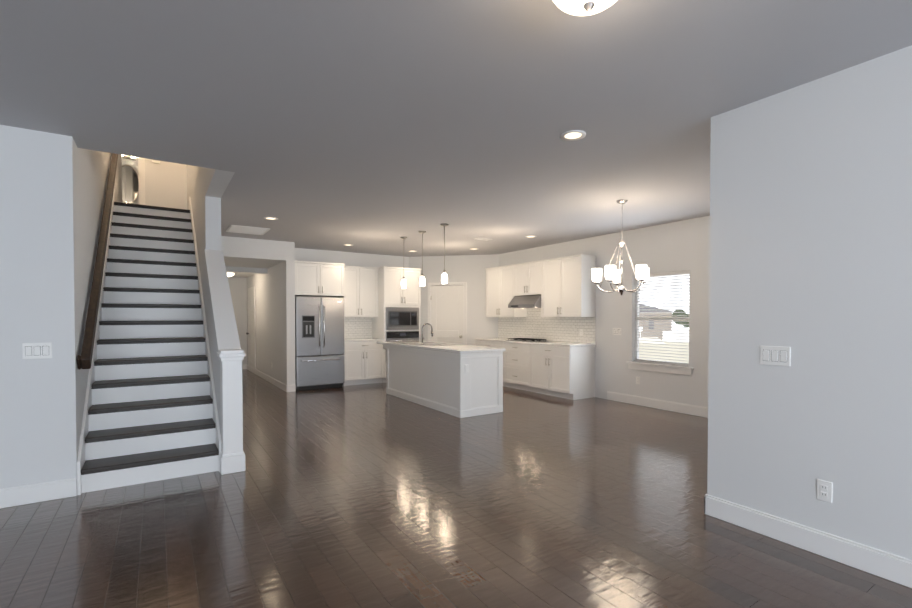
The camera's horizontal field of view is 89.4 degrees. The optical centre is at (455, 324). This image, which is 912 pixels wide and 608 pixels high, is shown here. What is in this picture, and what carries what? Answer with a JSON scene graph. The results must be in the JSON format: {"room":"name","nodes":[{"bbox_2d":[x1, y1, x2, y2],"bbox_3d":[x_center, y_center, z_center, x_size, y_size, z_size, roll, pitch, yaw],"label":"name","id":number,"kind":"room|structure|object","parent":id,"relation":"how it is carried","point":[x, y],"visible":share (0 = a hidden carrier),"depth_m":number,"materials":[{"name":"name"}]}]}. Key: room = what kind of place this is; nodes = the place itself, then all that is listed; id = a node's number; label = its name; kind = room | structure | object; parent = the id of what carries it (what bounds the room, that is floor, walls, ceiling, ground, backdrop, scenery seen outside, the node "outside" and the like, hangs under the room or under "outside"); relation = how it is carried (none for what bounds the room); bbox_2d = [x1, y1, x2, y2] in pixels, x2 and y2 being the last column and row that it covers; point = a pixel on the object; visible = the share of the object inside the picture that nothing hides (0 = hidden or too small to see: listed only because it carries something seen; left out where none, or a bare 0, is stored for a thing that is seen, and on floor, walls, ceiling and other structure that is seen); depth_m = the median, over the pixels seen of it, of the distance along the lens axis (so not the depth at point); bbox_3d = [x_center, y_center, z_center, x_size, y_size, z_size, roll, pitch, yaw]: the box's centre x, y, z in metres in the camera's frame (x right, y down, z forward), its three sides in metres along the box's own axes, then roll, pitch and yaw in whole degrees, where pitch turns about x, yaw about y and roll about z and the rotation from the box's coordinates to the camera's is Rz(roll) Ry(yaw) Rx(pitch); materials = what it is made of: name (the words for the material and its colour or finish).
{"room":"open-plan living room","nodes":[
{"label":"open-plan living room","id":0,"kind":"room"},
{"bbox_2d":[0,125,78,508],"bbox_3d":[-5.234,-0.033,2.099,5.440,2.743,0.176,-1,1,-33],"label":"wall","id":1,"kind":"structure","parent":0,"point":[39,423],"depth_m":3.41,"materials":[{"name":"white paint"}]},
{"bbox_2d":[22,342,51,358],"bbox_3d":[-3.093,0.194,3.403,0.165,0.118,0.009,-1,1,-33],"label":"light switch","id":2,"kind":"object","parent":1,"relation":"attached to","point":[36,350],"visible":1,"depth_m":3.40,"materials":[{"name":"white plastic"}]},
{"bbox_2d":[75,144,121,441],"bbox_3d":[-4.692,-1.503,6.087,0.160,5.550,6.280,-1,1,-33],"label":"wall","id":3,"kind":"structure","parent":0,"point":[92,170],"depth_m":4.20,"materials":[{"name":"white paint"}]},
{"bbox_2d":[76,153,117,369],"bbox_3d":[-4.010,-1.245,5.263,0.087,3.141,4.088,-1,1,-33],"label":"handrail","id":4,"kind":"object","parent":3,"relation":"attached to","point":[84,360],"visible":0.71,"depth_m":4.34,"materials":[{"name":"brown wood"}]},
{"bbox_2d":[122,155,186,209],"bbox_3d":[-5.292,-3.118,7.286,2.150,2.660,8.670,-1,1,-33],"label":"wall","id":5,"kind":"structure","parent":0,"point":[162,183],"depth_m":8.02,"materials":[{"name":"white paint"}]},
{"bbox_2d":[122,155,135,159],"bbox_3d":[-7.615,-3.944,10.665,0.320,0.160,0.150,-1,1,-33],"label":"sconce","id":6,"kind":"object","parent":5,"relation":"attached to","point":[129,157],"visible":0.52,"depth_m":10.70,"materials":[{"name":"silver metal"}]},
{"bbox_2d":[122,165,138,203],"bbox_3d":[-7.650,-3.265,10.731,0.456,0.912,0.018,-1,1,-33],"label":"mirror","id":7,"kind":"object","parent":5,"relation":"attached to","point":[130,186],"visible":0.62,"depth_m":10.75,"materials":[{"name":"white mirror"}]},
{"bbox_2d":[187,165,240,433],"bbox_3d":[-4.422,-1.531,7.800,0.184,5.550,8.700,-1,1,-33],"label":"wall","id":8,"kind":"structure","parent":0,"point":[206,188],"depth_m":5.03,"materials":[{"name":"white paint"}]},
{"bbox_2d":[217,349,245,474],"bbox_3d":[-2.009,0.765,4.124,0.210,1.080,0.212,-1,1,-33],"label":"newel post","id":9,"kind":"object","parent":8,"relation":"attached to","point":[232,457],"depth_m":4.05,"materials":[{"name":"white wood"}]},
{"bbox_2d":[228,277,246,368],"bbox_3d":[-6.086,-0.194,11.771,1.350,2.743,0.166,-1,1,-33],"label":"wall","id":10,"kind":"structure","parent":0,"point":[238,288],"depth_m":12.00,"materials":[{"name":"white paint"}]},
{"bbox_2d":[221,236,285,277],"bbox_3d":[-4.906,-1.313,9.934,1.350,0.443,4.600,-1,1,-33],"label":"soffit","id":11,"kind":"structure","parent":0,"point":[245,257],"depth_m":8.24,"materials":[{"name":"white paint"}]},
{"bbox_2d":[227,272,234,276],"bbox_3d":[-5.065,-1.109,10.192,0.312,0.175,0.312,-1,1,-33],"label":"hall ceiling light","id":12,"kind":"object","parent":11,"relation":"attached to","point":[229,274],"visible":0.35,"depth_m":10.13,"materials":[{"name":"white glass"}]},
{"bbox_2d":[247,242,295,391],"bbox_3d":[-4.279,-0.170,10.351,0.166,2.743,4.616,-1,1,-33],"label":"wall","id":13,"kind":"structure","parent":0,"point":[275,314],"depth_m":9.08,"materials":[{"name":"white paint"}]},
{"bbox_2d":[246,286,255,373],"bbox_3d":[-5.093,0.131,11.434,0.117,2.105,0.950,-1,1,-33],"label":"door","id":14,"kind":"structure","parent":13,"relation":"attached to","point":[251,332],"depth_m":11.45,"materials":[{"name":"white wood"}]},
{"bbox_2d":[295,248,408,267],"bbox_3d":[-1.580,-0.169,10.295,4.300,2.743,0.150,-1,1,-33],"label":"wall","id":15,"kind":"structure","parent":0,"point":[351,258],"depth_m":9.77,"materials":[{"name":"white paint"}]},
{"bbox_2d":[345,338,383,341],"bbox_3d":[-2.008,0.316,9.553,0.835,0.038,0.635,-1,1,-33],"label":"countertop","id":16,"kind":"structure","parent":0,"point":[346,339],"depth_m":9.35,"materials":[{"name":"white stone"}]},
{"bbox_2d":[409,254,497,345],"bbox_3d":[-0.064,-0.170,10.370,2.451,2.743,0.136,0,1,12],"label":"wall","id":17,"kind":"structure","parent":0,"point":[470,270],"depth_m":10.23,"materials":[{"name":"white paint"}]},
{"bbox_2d":[428,282,466,344],"bbox_3d":[-0.192,0.129,10.377,0.900,2.145,0.184,0,1,12],"label":"door","id":18,"kind":"structure","parent":17,"relation":"attached to","point":[447,313],"depth_m":10.36,"materials":[{"name":"white wood"}]},
{"bbox_2d":[0,369,911,607],"bbox_3d":[-2.293,1.357,3.983,12.400,0.100,17.500,-1,1,-33],"label":"floor","id":19,"kind":"structure","parent":0,"point":[374,495],"depth_m":3.02,"materials":[{"name":"brown wood"}]},
{"bbox_2d":[77,188,221,494],"bbox_3d":[-3.846,-0.370,5.868,0.996,3.292,4.960,-1,1,-33],"label":"staircase","id":20,"kind":"structure","parent":19,"relation":"on","point":[150,413],"depth_m":4.69,"materials":[{"name":"white wood"}]},
{"bbox_2d":[295,296,344,389],"bbox_3d":[-2.727,0.346,9.009,0.915,1.755,0.746,-1,1,-33],"label":"refrigerator","id":21,"kind":"object","parent":19,"relation":"on","point":[319,342],"visible":0.96,"depth_m":8.72,"materials":[{"name":"silver metal"}]},
{"bbox_2d":[295,261,420,386],"bbox_3d":[-2.031,0.008,9.491,2.656,2.415,0.706,-1,1,-33],"label":"kitchen cabinets","id":22,"kind":"object","parent":19,"relation":"on","point":[380,304],"visible":0.85,"depth_m":9.53,"materials":[{"name":"white wood"}]},
{"bbox_2d":[345,317,371,337],"bbox_3d":[-2.178,0.066,9.811,0.835,0.452,0.012,-1,1,-33],"label":"backsplash","id":23,"kind":"structure","parent":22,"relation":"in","point":[355,327],"depth_m":9.86,"materials":[{"name":"tile"}]},
{"bbox_2d":[386,331,418,340],"bbox_3d":[-1.246,0.461,9.938,0.770,0.655,0.586,-1,1,-33],"label":"wall oven","id":24,"kind":"object","parent":22,"relation":"in","point":[390,335],"depth_m":9.71,"materials":[{"name":"silver metal"}]},
{"bbox_2d":[386,307,418,329],"bbox_3d":[-1.203,-0.128,9.862,0.770,0.475,0.342,-1,1,-33],"label":"microwave","id":25,"kind":"object","parent":22,"relation":"in","point":[397,318],"depth_m":9.72,"materials":[{"name":"silver metal"}]},
{"bbox_2d":[380,343,502,417],"bbox_3d":[-0.345,0.808,7.578,0.782,0.881,2.701,-1,1,-33],"label":"kitchen island","id":26,"kind":"object","parent":19,"relation":"on","point":[459,381],"depth_m":6.61,"materials":[{"name":"white wood"}]},
{"bbox_2d":[384,339,505,354],"bbox_3d":[-0.382,0.348,7.597,0.790,0.038,2.815,-1,1,-33],"label":"island countertop","id":27,"kind":"structure","parent":26,"relation":"on","point":[457,349],"depth_m":7.05,"materials":[{"name":"white stone"}]},
{"bbox_2d":[421,323,432,344],"bbox_3d":[-0.464,0.153,7.569,0.232,0.353,0.102,-1,1,-33],"label":"faucet","id":28,"kind":"object","parent":27,"relation":"on","point":[422,343],"depth_m":7.56,"materials":[{"name":"silver metal"}]},
{"bbox_2d":[476,342,498,347],"bbox_3d":[0.925,0.775,9.552,0.620,0.880,0.928,-1,1,-33],"label":"base cabinet","id":29,"kind":"object","parent":19,"relation":"on","point":[485,344],"depth_m":9.35,"materials":[{"name":"white"}]},
{"bbox_2d":[499,342,526,390],"bbox_3d":[1.387,0.787,8.840,0.620,0.880,0.890,-1,1,-33],"label":"base cabinet","id":30,"kind":"object","parent":19,"relation":"on","point":[515,355],"depth_m":8.71,"materials":[{"name":"white wood"}]},
{"bbox_2d":[527,346,594,399],"bbox_3d":[1.858,0.799,8.115,0.620,0.880,0.960,-1,1,-33],"label":"base cabinet","id":31,"kind":"object","parent":19,"relation":"on","point":[567,372],"depth_m":7.80,"materials":[{"name":"white wood"}]},
{"bbox_2d":[475,338,594,345],"bbox_3d":[1.395,0.329,8.807,0.635,0.038,2.678,-1,1,-33],"label":"countertop","id":32,"kind":"structure","parent":31,"relation":"on","point":[526,341],"depth_m":8.38,"materials":[{"name":"white stone"}]},
{"bbox_2d":[508,338,548,341],"bbox_3d":[1.375,0.289,8.823,0.510,0.039,0.760,-1,1,-33],"label":"cooktop","id":33,"kind":"object","parent":32,"relation":"in","point":[511,339],"depth_m":8.69,"materials":[{"name":"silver metal"}]},
{"bbox_2d":[0,0,911,256],"bbox_3d":[-1.272,-1.557,2.362,12.400,0.297,13.750,-1,1,-33],"label":"ceiling","id":34,"kind":"structure","parent":0,"point":[380,127],"depth_m":2.86,"materials":[{"name":"grey paint"}]},
{"bbox_2d":[225,225,269,234],"bbox_3d":[-3.280,-1.484,7.255,0.560,0.012,0.620,-1,1,-33],"label":"ceiling vent","id":35,"kind":"object","parent":34,"relation":"in","point":[246,230],"visible":1,"depth_m":7.24,"materials":[{"name":"white metal"}]},
{"bbox_2d":[264,217,277,219],"bbox_3d":[-2.572,-1.474,6.403,0.190,0.007,0.190,-1,1,-33],"label":"recessed light","id":36,"kind":"object","parent":34,"relation":"in","point":[270,218],"visible":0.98,"depth_m":6.40,"materials":[{"name":"white"}]},
{"bbox_2d":[400,237,406,287],"bbox_3d":[-0.900,-1.064,7.949,0.120,0.875,0.120,-1,1,-33],"label":"pendant light","id":37,"kind":"object","parent":34,"relation":"hanging from","point":[403,283],"visible":1,"depth_m":7.92,"materials":[{"name":"white glass"}]},
{"bbox_2d":[419,231,425,285],"bbox_3d":[-0.541,-1.055,7.396,0.120,0.875,0.120,-1,1,-33],"label":"pendant light","id":38,"kind":"object","parent":34,"relation":"hanging from","point":[422,281],"visible":1,"depth_m":7.38,"materials":[{"name":"white glass"}]},
{"bbox_2d":[440,224,448,283],"bbox_3d":[-0.171,-1.046,6.825,0.120,0.875,0.120,-1,1,-33],"label":"pendant light","id":39,"kind":"object","parent":34,"relation":"hanging from","point":[444,278],"visible":1,"depth_m":6.82,"materials":[{"name":"white glass"}]},
{"bbox_2d":[474,237,491,240],"bbox_3d":[0.474,-1.498,8.084,0.300,0.012,0.160,-1,1,-33],"label":"ceiling vent","id":40,"kind":"object","parent":34,"relation":"in","point":[479,238],"visible":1,"depth_m":8.08,"materials":[{"name":"white metal"}]},
{"bbox_2d":[560,130,585,140],"bbox_3d":[0.882,-1.425,3.472,0.190,0.007,0.190,-1,1,-33],"label":"recessed light","id":41,"kind":"object","parent":34,"relation":"in","point":[572,135],"visible":1,"depth_m":3.47,"materials":[{"name":"white"}]},
{"bbox_2d":[553,0,616,15],"bbox_3d":[0.519,-1.307,1.795,0.322,0.185,0.322,-1,1,-33],"label":"ceiling light","id":42,"kind":"object","parent":34,"relation":"attached to","point":[581,7],"visible":1,"depth_m":1.82,"materials":[{"name":"white glass"}]},
{"bbox_2d":[592,199,648,295],"bbox_3d":[1.957,-0.900,5.409,0.659,1.118,0.650,-1,1,-33],"label":"chandelier","id":43,"kind":"object","parent":34,"relation":"hanging from","point":[613,275],"visible":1,"depth_m":5.42,"materials":[{"name":"white glass"}]},
{"bbox_2d":[498,308,594,343],"bbox_3d":[1.651,-0.130,8.977,0.012,0.872,2.658,-1,1,-33],"label":"backsplash","id":44,"kind":"structure","parent":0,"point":[560,329],"depth_m":8.82,"materials":[{"name":"tile"}]},
{"bbox_2d":[498,216,709,417],"bbox_3d":[2.251,-0.134,8.193,0.166,2.743,7.850,-1,1,-33],"label":"wall","id":45,"kind":"structure","parent":0,"point":[683,245],"depth_m":7.09,"materials":[{"name":"white paint"}]},
{"bbox_2d":[485,266,530,317],"bbox_3d":[1.054,-0.679,9.576,0.350,1.045,0.988,-1,1,-33],"label":"upper cabinet","id":46,"kind":"object","parent":45,"relation":"attached to","point":[496,277],"depth_m":9.53,"materials":[{"name":"white wood"}]},
{"bbox_2d":[507,260,542,309],"bbox_3d":[1.438,-0.756,8.847,0.500,0.866,0.770,-1,1,-33],"label":"upper cabinet","id":47,"kind":"object","parent":45,"relation":"attached to","point":[524,280],"depth_m":8.82,"materials":[{"name":"white wood"}]},
{"bbox_2d":[508,294,540,307],"bbox_3d":[1.435,-0.441,8.851,0.505,0.245,0.764,-1,1,-33],"label":"range hood","id":48,"kind":"object","parent":47,"relation":"attached to","point":[518,300],"depth_m":8.70,"materials":[{"name":"silver metal"}]},
{"bbox_2d":[539,254,595,317],"bbox_3d":[1.955,-0.656,8.189,0.350,1.045,1.020,-1,1,-33],"label":"upper cabinet","id":49,"kind":"object","parent":45,"relation":"attached to","point":[543,311],"depth_m":7.92,"materials":[{"name":"white wood"}]},
{"bbox_2d":[613,328,620,334],"bbox_3d":[2.618,0.114,7.500,0.009,0.118,0.165,-1,1,-33],"label":"light switch","id":50,"kind":"object","parent":45,"relation":"attached to","point":[616,331],"visible":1,"depth_m":7.49,"materials":[{"name":"white plastic"}]},
{"bbox_2d":[626,274,693,375],"bbox_3d":[3.064,-0.031,6.898,0.175,1.480,1.070,-1,1,-33],"label":"window","id":51,"kind":"structure","parent":45,"relation":"in","point":[671,369],"depth_m":6.95,"materials":[{"name":"white"}]},
{"bbox_2d":[633,270,689,365],"bbox_3d":[3.074,-0.092,6.904,0.060,1.358,0.920,-1,1,-33],"label":"window blinds","id":52,"kind":"object","parent":51,"relation":"attached to","point":[671,274],"visible":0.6,"depth_m":6.85,"materials":[{"name":"white plastic"}]},
{"bbox_2d":[704,45,911,587],"bbox_3d":[4.700,-0.025,1.596,3.246,2.743,5.916,-1,1,-33],"label":"wall","id":53,"kind":"structure","parent":0,"point":[810,258],"depth_m":2.66,"materials":[{"name":"white paint"}]},
{"bbox_2d":[760,346,790,366],"bbox_3d":[1.969,0.193,2.846,0.009,0.118,0.165,-1,1,-33],"label":"light switch","id":54,"kind":"object","parent":53,"relation":"attached to","point":[775,355],"visible":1,"depth_m":2.84,"materials":[{"name":"white plastic"}]},
{"bbox_2d":[817,479,831,502],"bbox_3d":[2.111,0.954,2.640,0.010,0.118,0.072,-1,1,-33],"label":"outlet","id":55,"kind":"object","parent":53,"relation":"attached to","point":[824,490],"visible":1,"depth_m":2.64,"materials":[{"name":"white plastic"}]},
{"label":"outside","id":56,"kind":"structure","parent":0,"visible":0},
{"bbox_2d":[639,274,689,362],"bbox_3d":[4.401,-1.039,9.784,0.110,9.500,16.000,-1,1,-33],"label":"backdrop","id":57,"kind":"structure","parent":56,"point":[667,334],"depth_m":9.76,"materials":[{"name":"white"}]}
]}

